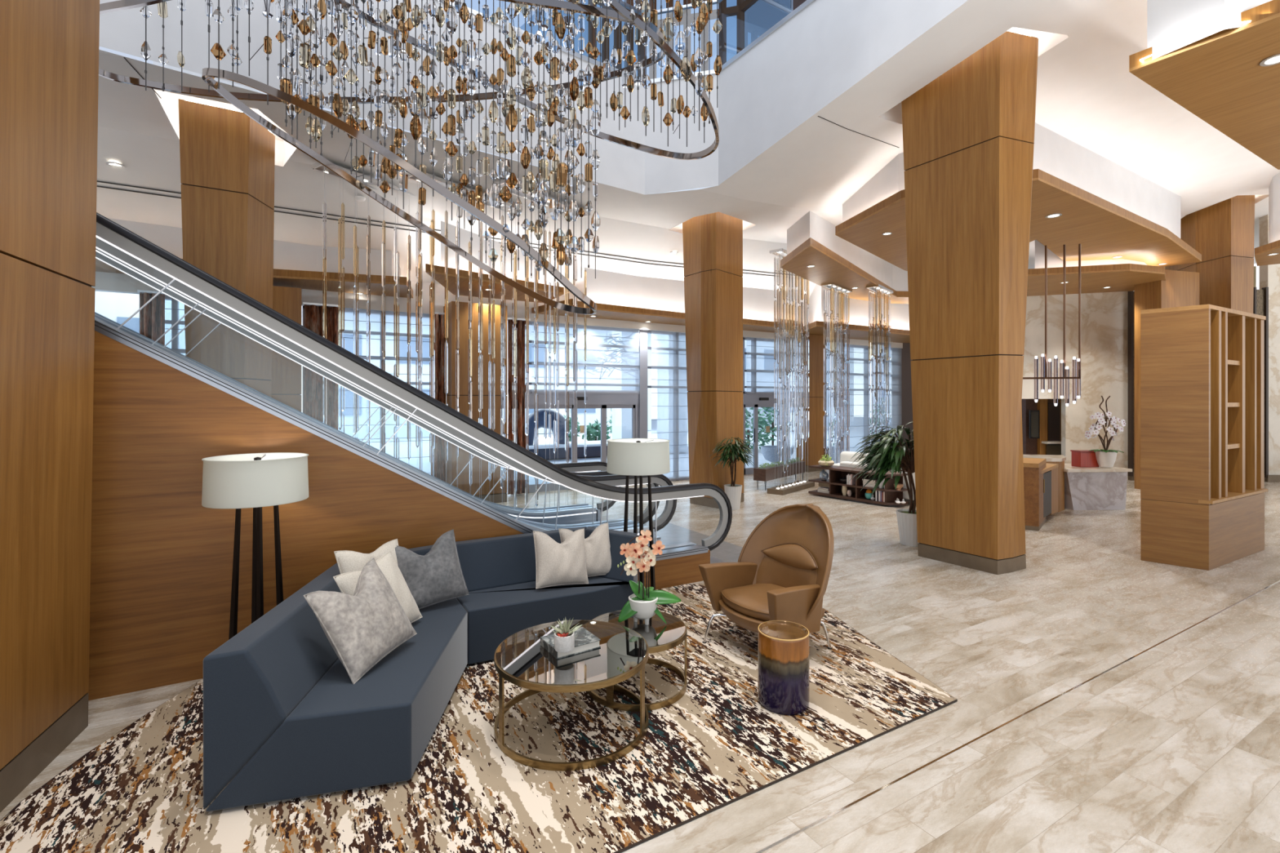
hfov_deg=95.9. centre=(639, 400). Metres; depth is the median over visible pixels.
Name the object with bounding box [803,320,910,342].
canopy
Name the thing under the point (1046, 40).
ceiling
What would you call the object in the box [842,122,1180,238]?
wall
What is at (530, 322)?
window
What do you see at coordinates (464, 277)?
canopy
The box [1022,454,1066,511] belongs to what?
countertop
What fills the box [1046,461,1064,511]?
cabinet
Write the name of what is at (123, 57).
trim
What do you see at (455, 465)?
wood column
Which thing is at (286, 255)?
wall
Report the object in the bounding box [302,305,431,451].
window
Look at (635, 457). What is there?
floor lamp
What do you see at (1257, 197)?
ceiling
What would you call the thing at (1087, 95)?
ceiling
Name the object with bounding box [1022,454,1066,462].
countertop
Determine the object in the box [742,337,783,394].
window
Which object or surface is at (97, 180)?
trim
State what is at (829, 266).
canopy
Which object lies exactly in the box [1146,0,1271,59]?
wall
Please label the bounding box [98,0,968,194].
wall
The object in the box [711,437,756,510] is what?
potted tree
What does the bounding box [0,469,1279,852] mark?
floor
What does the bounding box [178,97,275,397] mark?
wood column
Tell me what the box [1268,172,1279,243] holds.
wall
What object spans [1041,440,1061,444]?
countertop
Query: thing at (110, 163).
recessed light
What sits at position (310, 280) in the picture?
canopy
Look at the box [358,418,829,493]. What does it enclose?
ground
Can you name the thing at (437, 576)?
throw cushion
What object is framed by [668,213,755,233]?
ceiling
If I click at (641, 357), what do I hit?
trim
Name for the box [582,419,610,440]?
shrub
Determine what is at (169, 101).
ceiling
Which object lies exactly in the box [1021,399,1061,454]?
tall cabinet
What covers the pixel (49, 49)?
wood column
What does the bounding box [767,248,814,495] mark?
screen
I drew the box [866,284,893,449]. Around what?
screen
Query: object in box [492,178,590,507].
screen
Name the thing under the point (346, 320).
roman shade
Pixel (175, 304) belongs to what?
window
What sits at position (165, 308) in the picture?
roman shade
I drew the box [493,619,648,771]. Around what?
coffee table
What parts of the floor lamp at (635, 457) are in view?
leg, leg, lamp shade, leg, leg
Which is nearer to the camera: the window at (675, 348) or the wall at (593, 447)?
the window at (675, 348)
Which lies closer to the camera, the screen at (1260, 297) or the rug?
the rug
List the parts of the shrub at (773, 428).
stem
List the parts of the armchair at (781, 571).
leg, armrest, backrest, armrest, leg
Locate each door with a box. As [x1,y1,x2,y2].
[528,391,639,493]
[742,393,783,475]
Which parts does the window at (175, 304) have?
frame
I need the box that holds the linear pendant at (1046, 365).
[1022,244,1080,406]
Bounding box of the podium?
[1022,457,1058,530]
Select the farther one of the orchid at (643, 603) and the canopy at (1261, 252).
the canopy at (1261, 252)
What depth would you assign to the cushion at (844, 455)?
11.42 m
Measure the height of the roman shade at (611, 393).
1.448 m
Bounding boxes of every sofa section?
[203,545,467,811]
[455,526,637,664]
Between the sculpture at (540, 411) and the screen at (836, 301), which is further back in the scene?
the sculpture at (540, 411)
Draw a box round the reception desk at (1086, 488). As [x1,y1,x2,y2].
[1063,463,1132,510]
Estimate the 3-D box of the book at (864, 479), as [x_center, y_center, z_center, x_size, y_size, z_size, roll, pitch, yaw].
[4.178,1.427,10.409,0.172,0.028,0.270,0,0,-34]
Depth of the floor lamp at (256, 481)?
3.58 m
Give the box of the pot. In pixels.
[554,629,574,653]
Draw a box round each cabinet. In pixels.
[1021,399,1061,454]
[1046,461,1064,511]
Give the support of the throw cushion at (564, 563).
on the sofa section at (503, 601)
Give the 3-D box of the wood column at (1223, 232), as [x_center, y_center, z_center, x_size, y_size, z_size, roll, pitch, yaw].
[12.633,-1.321,12.748,0.901,6.342,1.883,0,0,18]
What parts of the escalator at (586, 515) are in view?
edge moulding, edge moulding, skirt panel, handrail, handrail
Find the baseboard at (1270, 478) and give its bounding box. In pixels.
[1266,475,1279,482]
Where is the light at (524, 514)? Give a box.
[506,511,596,518]
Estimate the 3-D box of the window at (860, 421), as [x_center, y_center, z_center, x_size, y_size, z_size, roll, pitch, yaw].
[7.044,0.125,17.109,4.614,3.450,0.120,0,0,-30]
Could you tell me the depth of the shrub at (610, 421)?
25.93 m
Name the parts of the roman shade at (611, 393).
rail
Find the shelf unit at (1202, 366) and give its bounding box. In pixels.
[1140,304,1267,570]
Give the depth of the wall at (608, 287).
12.06 m
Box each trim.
[91,278,902,348]
[97,180,795,275]
[97,185,804,279]
[123,57,160,97]
[635,329,647,438]
[755,580,1279,852]
[817,115,899,147]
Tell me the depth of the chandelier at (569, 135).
4.47 m
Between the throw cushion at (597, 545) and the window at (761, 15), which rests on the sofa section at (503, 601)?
the throw cushion at (597, 545)
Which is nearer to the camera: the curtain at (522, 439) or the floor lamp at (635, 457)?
the floor lamp at (635, 457)
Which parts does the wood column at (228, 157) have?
shaft panel, shaft panel, shaft panel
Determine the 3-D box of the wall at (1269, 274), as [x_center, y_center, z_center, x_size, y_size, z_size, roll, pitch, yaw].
[18.628,-1.450,13.000,8.521,6.600,0.200,0,0,4]
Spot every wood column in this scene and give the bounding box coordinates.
[0,0,99,813]
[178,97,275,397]
[271,285,301,411]
[443,301,506,502]
[682,211,743,508]
[795,333,824,471]
[901,31,1038,574]
[1164,195,1254,313]
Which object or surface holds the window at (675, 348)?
in the wall at (439, 289)
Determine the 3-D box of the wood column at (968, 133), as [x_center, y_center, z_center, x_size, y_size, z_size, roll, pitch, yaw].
[3.793,-1.061,6.670,0.670,5.822,1.265,0,0,-30]
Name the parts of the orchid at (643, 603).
stem, stem, pot, stem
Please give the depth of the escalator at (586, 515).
6.79 m
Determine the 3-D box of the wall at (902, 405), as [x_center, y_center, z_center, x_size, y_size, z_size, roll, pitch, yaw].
[9.415,-0.450,17.096,3.596,4.600,0.200,0,0,16]
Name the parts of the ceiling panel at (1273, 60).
cove light, wood canopy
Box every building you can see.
[94,291,185,355]
[687,340,829,431]
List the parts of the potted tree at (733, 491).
pot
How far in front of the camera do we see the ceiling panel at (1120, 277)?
11.57 m
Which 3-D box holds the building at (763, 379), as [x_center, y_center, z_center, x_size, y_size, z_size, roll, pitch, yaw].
[8.140,-3.150,39.513,12.000,10.000,6.050,0,0,-30]
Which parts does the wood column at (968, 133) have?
shaft panel, shaft panel, shaft panel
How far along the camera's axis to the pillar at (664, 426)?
20.72 m
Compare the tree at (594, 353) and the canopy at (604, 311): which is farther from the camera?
the tree at (594, 353)
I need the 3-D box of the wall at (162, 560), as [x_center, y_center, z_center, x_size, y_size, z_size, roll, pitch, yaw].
[-2.669,-0.190,4.011,7.850,4.080,0.040,0,0,-30]
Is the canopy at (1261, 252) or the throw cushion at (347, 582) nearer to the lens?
the throw cushion at (347, 582)
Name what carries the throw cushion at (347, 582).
on the sofa section at (284, 718)
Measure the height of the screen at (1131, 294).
4.450 m
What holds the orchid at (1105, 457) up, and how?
on the reception desk at (1086, 488)
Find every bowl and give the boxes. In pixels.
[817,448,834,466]
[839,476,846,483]
[893,484,903,490]
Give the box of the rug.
[0,583,957,852]
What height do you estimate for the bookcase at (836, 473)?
0.575 m
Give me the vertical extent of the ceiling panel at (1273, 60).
0.160 m
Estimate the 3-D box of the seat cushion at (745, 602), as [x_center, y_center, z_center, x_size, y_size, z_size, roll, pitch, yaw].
[0.974,1.488,4.337,0.626,0.095,0.620,0,0,-32]
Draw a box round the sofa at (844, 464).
[832,461,915,500]
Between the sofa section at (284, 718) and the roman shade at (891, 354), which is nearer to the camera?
the sofa section at (284, 718)
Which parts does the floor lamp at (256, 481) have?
leg, leg, lamp shade, leg, leg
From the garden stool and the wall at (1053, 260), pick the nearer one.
the garden stool
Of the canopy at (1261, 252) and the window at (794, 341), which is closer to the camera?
the canopy at (1261, 252)
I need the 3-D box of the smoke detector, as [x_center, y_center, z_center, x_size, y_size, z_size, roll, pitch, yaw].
[-4.094,-2.951,8.443,0.140,0.055,0.140,0,0,-30]
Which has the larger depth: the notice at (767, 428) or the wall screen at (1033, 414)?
the notice at (767, 428)
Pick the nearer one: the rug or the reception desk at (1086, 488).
the rug
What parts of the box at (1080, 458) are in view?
lid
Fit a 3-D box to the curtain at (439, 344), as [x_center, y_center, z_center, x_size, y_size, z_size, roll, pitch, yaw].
[-3.635,0.103,10.561,0.406,3.435,0.126,0,0,-30]
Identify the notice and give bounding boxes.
[580,425,584,433]
[765,426,769,432]
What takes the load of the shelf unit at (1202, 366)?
on the floor
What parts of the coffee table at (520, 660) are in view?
leg, glass, leg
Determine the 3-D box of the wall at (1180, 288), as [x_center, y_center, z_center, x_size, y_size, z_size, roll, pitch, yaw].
[11.038,-0.411,12.091,1.105,4.522,0.500,0,0,-16]
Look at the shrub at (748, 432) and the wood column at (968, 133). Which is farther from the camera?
the shrub at (748, 432)
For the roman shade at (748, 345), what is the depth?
14.55 m
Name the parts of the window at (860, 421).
frame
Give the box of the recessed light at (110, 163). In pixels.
[106,161,124,167]
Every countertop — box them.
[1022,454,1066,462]
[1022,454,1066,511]
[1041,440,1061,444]
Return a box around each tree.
[563,330,635,380]
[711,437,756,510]
[845,421,917,546]
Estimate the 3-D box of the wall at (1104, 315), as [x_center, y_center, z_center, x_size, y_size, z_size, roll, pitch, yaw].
[10.271,-0.400,13.836,2.519,4.500,0.206,0,0,11]
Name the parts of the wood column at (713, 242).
shaft panel, shaft panel, shaft panel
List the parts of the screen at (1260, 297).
frame, panel, frame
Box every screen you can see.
[311,161,431,471]
[408,173,515,498]
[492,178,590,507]
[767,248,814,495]
[818,281,852,487]
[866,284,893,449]
[1029,409,1039,438]
[1128,291,1134,480]
[1253,287,1268,481]
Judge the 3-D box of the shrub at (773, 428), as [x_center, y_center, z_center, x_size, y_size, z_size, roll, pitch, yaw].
[5.564,0.829,23.914,2.099,2.043,1.960,0,0,-30]
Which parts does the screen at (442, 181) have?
glass rod, glass rod, glass rod, glass rod, glass rod, glass rod, glass rod, glass rod, glass rod, glass rod, glass rod, glass rod, glass rod, glass rod, glass rod, glass rod, glass rod, glass rod, glass rod, glass rod, glass rod, glass rod, glass rod, glass rod, glass rod, glass rod, glass rod, canopy frame, canopy plate, glass rod, glass rod, glass rod, glass rod, glass rod, glass rod, glass rod, glass rod, glass rod, glass rod, glass rod, glass rod, glass rod, glass rod, glass rod, glass rod, glass rod, glass rod, glass rod, glass rod, glass rod, glass rod, glass rod, glass rod, glass rod, glass rod, glass rod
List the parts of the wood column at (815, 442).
shaft panel, shaft panel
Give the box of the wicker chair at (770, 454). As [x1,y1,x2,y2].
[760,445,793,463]
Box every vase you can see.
[841,485,847,495]
[847,489,852,496]
[879,480,883,488]
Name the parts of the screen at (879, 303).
glass rod, glass rod, glass rod, glass rod, glass rod, glass rod, glass rod, glass rod, glass rod, glass rod, glass rod, glass rod, glass rod, glass rod, glass rod, glass rod, glass rod, glass rod, glass rod, glass rod, glass rod, glass rod, glass rod, glass rod, glass rod, glass rod, glass rod, glass rod, glass rod, canopy plate, canopy frame, glass rod, glass rod, glass rod, glass rod, glass rod, glass rod, glass rod, glass rod, glass rod, glass rod, glass rod, glass rod, glass rod, glass rod, glass rod, glass rod, glass rod, glass rod, glass rod, glass rod, glass rod, glass rod, glass rod, glass rod, glass rod, glass rod, glass rod, glass rod, glass rod, glass rod, glass rod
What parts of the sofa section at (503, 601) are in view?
backrest, seat, backrest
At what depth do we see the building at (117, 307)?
22.10 m
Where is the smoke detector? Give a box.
[355,195,365,201]
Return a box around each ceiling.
[96,0,1279,309]
[153,61,296,166]
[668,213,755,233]
[878,26,1068,124]
[1219,194,1268,204]
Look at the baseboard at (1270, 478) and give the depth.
13.14 m
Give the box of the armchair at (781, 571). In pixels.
[698,503,834,649]
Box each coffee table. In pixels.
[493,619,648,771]
[586,610,686,711]
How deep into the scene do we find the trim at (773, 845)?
3.10 m
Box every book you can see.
[540,626,600,659]
[817,486,829,489]
[850,473,855,484]
[862,478,877,482]
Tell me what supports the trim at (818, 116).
attached to the wall at (828, 46)
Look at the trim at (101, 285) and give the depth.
10.64 m
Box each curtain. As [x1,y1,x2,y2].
[137,289,165,345]
[302,302,337,429]
[431,311,444,481]
[506,317,530,494]
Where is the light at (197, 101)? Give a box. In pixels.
[184,97,271,133]
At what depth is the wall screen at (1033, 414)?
14.33 m
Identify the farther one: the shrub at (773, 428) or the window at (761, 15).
the shrub at (773, 428)
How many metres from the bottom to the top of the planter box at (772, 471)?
0.569 m
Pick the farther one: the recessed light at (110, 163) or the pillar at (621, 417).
the pillar at (621, 417)
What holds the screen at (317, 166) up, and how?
hanging from the ceiling at (1087, 95)
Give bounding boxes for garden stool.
[757,620,809,715]
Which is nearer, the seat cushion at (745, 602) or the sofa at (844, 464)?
the seat cushion at (745, 602)
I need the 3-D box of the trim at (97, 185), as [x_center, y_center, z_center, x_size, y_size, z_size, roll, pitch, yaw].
[-1.564,-2.919,10.581,20.001,0.345,0.118,0,0,-31]
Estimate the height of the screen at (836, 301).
4.405 m
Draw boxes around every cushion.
[302,557,417,684]
[333,538,398,573]
[333,551,422,623]
[395,528,469,609]
[533,528,588,589]
[558,522,611,577]
[720,583,784,621]
[840,451,866,462]
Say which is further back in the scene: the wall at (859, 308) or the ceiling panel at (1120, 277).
the wall at (859, 308)
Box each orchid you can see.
[617,529,680,625]
[1084,395,1125,466]
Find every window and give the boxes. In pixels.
[139,294,185,353]
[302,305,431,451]
[436,0,814,84]
[528,321,638,392]
[647,330,742,480]
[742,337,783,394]
[785,341,795,462]
[825,345,897,463]
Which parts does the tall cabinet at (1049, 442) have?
dark door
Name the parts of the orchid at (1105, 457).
pot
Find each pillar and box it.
[612,330,635,439]
[657,333,688,453]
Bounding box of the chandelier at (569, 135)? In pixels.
[98,0,793,314]
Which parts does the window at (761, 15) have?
atrium railing, rail, rail, glass pane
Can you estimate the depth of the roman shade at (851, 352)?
16.36 m
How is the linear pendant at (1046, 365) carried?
hanging from the ceiling at (1087, 95)
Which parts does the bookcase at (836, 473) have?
shelf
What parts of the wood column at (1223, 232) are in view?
shaft panel, shaft panel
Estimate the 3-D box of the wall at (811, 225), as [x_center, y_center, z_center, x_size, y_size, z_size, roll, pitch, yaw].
[4.873,-3.093,12.837,7.000,1.023,1.663,0,0,-43]
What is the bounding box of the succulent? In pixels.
[550,617,582,653]
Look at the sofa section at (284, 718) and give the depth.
2.72 m
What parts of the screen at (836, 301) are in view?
glass rod, glass rod, glass rod, glass rod, glass rod, glass rod, glass rod, glass rod, glass rod, glass rod, glass rod, glass rod, glass rod, glass rod, glass rod, glass rod, glass rod, glass rod, glass rod, glass rod, glass rod, glass rod, glass rod, glass rod, glass rod, glass rod, glass rod, glass rod, glass rod, canopy plate, canopy frame, glass rod, glass rod, glass rod, glass rod, glass rod, glass rod, glass rod, glass rod, glass rod, glass rod, glass rod, glass rod, glass rod, glass rod, glass rod, glass rod, glass rod, glass rod, glass rod, glass rod, glass rod, glass rod, glass rod, glass rod, glass rod, glass rod, glass rod, glass rod, glass rod, glass rod, glass rod, glass rod, glass rod, glass rod, glass rod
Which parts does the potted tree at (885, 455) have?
pot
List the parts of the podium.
pull handle, panel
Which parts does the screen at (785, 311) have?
glass rod, glass rod, glass rod, glass rod, glass rod, glass rod, glass rod, glass rod, glass rod, glass rod, canopy frame, glass rod, glass rod, glass rod, glass rod, glass rod, canopy plate, glass rod, glass rod, glass rod, glass rod, glass rod, glass rod, glass rod, glass rod, glass rod, glass rod, glass rod, glass rod, glass rod, glass rod, glass rod, glass rod, glass rod, glass rod, glass rod, glass rod, glass rod, glass rod, glass rod, glass rod, glass rod, glass rod, glass rod, glass rod, glass rod, glass rod, glass rod, glass rod, glass rod, glass rod, glass rod, glass rod, glass rod, glass rod, glass rod, glass rod, glass rod, glass rod, glass rod, glass rod, glass rod, glass rod, glass rod, glass rod, glass rod, glass rod, glass rod, glass rod, glass rod, glass rod, glass rod, glass rod, glass rod, glass rod, glass rod, glass rod, glass rod, glass rod, glass rod, glass rod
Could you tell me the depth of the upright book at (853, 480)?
10.65 m
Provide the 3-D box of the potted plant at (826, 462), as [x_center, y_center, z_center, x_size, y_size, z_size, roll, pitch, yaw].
[3.620,1.094,11.209,0.300,0.362,0.300,0,0,-30]
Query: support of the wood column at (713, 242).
on the floor
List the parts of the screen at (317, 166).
glass rod, glass rod, glass rod, glass rod, glass rod, glass rod, glass rod, glass rod, glass rod, glass rod, glass rod, canopy plate, glass rod, glass rod, glass rod, glass rod, glass rod, glass rod, canopy frame, glass rod, glass rod, glass rod, glass rod, glass rod, glass rod, glass rod, glass rod, glass rod, glass rod, glass rod, glass rod, glass rod, glass rod, glass rod, glass rod, glass rod, glass rod, glass rod, glass rod, glass rod, glass rod, glass rod, glass rod, glass rod, glass rod, glass rod, glass rod, glass rod, glass rod, glass rod, glass rod, glass rod, glass rod, glass rod, glass rod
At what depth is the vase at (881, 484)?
10.22 m
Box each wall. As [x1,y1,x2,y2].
[86,330,710,701]
[95,271,804,334]
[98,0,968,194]
[107,217,400,276]
[440,221,544,284]
[528,440,607,459]
[568,267,783,321]
[786,210,908,291]
[806,284,909,330]
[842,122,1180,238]
[892,342,913,451]
[1022,291,1128,479]
[1035,240,1146,268]
[1134,269,1199,488]
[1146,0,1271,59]
[1253,266,1256,287]
[1259,214,1279,475]
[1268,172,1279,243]
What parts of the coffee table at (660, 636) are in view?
leg, glass, leg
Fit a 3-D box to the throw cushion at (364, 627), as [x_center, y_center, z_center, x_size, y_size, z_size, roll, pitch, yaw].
[-1.530,1.199,3.213,0.294,0.509,0.570,0,0,14]
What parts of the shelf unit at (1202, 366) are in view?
panel, panel, shelf, shelf, shelf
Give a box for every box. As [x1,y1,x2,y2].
[753,457,804,490]
[1070,449,1100,466]
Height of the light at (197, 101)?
0.024 m
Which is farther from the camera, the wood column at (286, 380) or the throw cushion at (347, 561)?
the wood column at (286, 380)
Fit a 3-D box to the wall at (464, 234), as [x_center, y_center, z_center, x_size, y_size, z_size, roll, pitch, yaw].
[-2.749,-2.468,10.478,1.073,0.872,2.408,0,0,44]
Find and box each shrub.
[552,414,580,441]
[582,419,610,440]
[606,408,612,433]
[745,407,770,450]
[750,407,795,445]
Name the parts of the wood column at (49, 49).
shaft panel, shaft panel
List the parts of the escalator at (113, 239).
edge moulding, edge moulding, skirt panel, handrail, comb plate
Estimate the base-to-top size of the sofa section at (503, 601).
0.714 m
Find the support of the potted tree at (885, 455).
on the floor
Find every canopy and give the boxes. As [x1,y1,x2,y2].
[95,257,413,297]
[425,263,564,302]
[531,298,795,333]
[780,237,908,303]
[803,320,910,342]
[835,168,1201,271]
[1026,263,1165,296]
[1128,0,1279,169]
[1254,240,1279,266]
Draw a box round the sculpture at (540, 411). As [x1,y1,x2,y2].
[528,408,568,444]
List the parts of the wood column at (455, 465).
shaft panel, shaft panel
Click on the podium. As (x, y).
(1041, 478)
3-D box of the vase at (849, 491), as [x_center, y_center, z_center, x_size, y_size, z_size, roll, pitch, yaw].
[3.907,1.720,10.757,0.090,0.110,0.090,0,0,-30]
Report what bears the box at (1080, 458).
on the reception desk at (1086, 488)
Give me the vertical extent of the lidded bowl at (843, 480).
0.125 m
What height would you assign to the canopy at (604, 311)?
0.130 m
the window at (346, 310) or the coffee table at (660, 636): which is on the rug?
the coffee table at (660, 636)
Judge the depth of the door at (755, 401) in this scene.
14.64 m
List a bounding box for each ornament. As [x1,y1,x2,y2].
[819,469,828,480]
[864,488,873,498]
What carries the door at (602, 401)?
attached to the window at (530, 322)
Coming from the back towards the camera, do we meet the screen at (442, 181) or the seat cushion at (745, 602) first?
the screen at (442, 181)
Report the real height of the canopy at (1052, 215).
0.150 m
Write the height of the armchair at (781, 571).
1.018 m
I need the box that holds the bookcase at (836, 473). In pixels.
[808,464,907,505]
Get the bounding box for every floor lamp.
[201,452,308,639]
[606,438,670,590]
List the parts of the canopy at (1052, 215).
downlight, wood canopy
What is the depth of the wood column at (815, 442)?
15.17 m
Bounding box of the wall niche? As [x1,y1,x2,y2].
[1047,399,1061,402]
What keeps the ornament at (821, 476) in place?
on the bookcase at (836, 473)
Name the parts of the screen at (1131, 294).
panel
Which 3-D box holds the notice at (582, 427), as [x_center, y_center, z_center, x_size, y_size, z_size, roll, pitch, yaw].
[-1.209,0.599,12.203,0.130,0.160,0.004,0,0,-30]
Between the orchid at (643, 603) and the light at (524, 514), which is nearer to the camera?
the orchid at (643, 603)
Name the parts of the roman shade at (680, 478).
rail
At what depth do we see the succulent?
3.14 m
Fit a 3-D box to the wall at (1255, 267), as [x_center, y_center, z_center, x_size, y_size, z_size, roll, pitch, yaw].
[14.770,-0.850,15.300,2.925,5.400,0.200,0,0,0]
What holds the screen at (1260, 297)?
on the floor
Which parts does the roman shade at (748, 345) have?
rail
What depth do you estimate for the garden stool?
3.39 m
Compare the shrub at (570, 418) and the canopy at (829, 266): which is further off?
the shrub at (570, 418)
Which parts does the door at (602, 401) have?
frame, frame, frame, frame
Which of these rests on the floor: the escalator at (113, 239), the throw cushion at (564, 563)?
the escalator at (113, 239)
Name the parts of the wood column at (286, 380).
shaft panel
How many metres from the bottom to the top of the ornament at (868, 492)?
0.185 m
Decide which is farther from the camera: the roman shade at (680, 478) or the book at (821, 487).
the roman shade at (680, 478)
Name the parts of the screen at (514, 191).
glass rod, glass rod, glass rod, glass rod, glass rod, glass rod, glass rod, glass rod, glass rod, glass rod, glass rod, glass rod, glass rod, glass rod, glass rod, glass rod, glass rod, glass rod, glass rod, glass rod, glass rod, glass rod, glass rod, glass rod, glass rod, glass rod, glass rod, glass rod, canopy plate, canopy frame, glass rod, glass rod, glass rod, glass rod, glass rod, glass rod, glass rod, glass rod, glass rod, glass rod, glass rod, glass rod, glass rod, glass rod, glass rod, glass rod, glass rod, glass rod, glass rod, glass rod, glass rod, glass rod, glass rod, glass rod, glass rod, glass rod, glass rod, glass rod, glass rod, glass rod, glass rod, glass rod, glass rod, glass rod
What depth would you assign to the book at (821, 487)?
11.17 m
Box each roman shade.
[164,308,184,349]
[343,320,431,473]
[531,331,639,394]
[651,339,743,480]
[746,345,777,393]
[835,351,868,448]
[874,354,902,425]
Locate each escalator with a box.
[94,212,732,563]
[94,248,661,539]
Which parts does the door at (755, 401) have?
frame, frame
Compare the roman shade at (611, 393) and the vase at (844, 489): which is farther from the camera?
the roman shade at (611, 393)
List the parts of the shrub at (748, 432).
stem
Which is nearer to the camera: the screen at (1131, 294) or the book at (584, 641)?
the book at (584, 641)
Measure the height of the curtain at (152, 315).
3.435 m

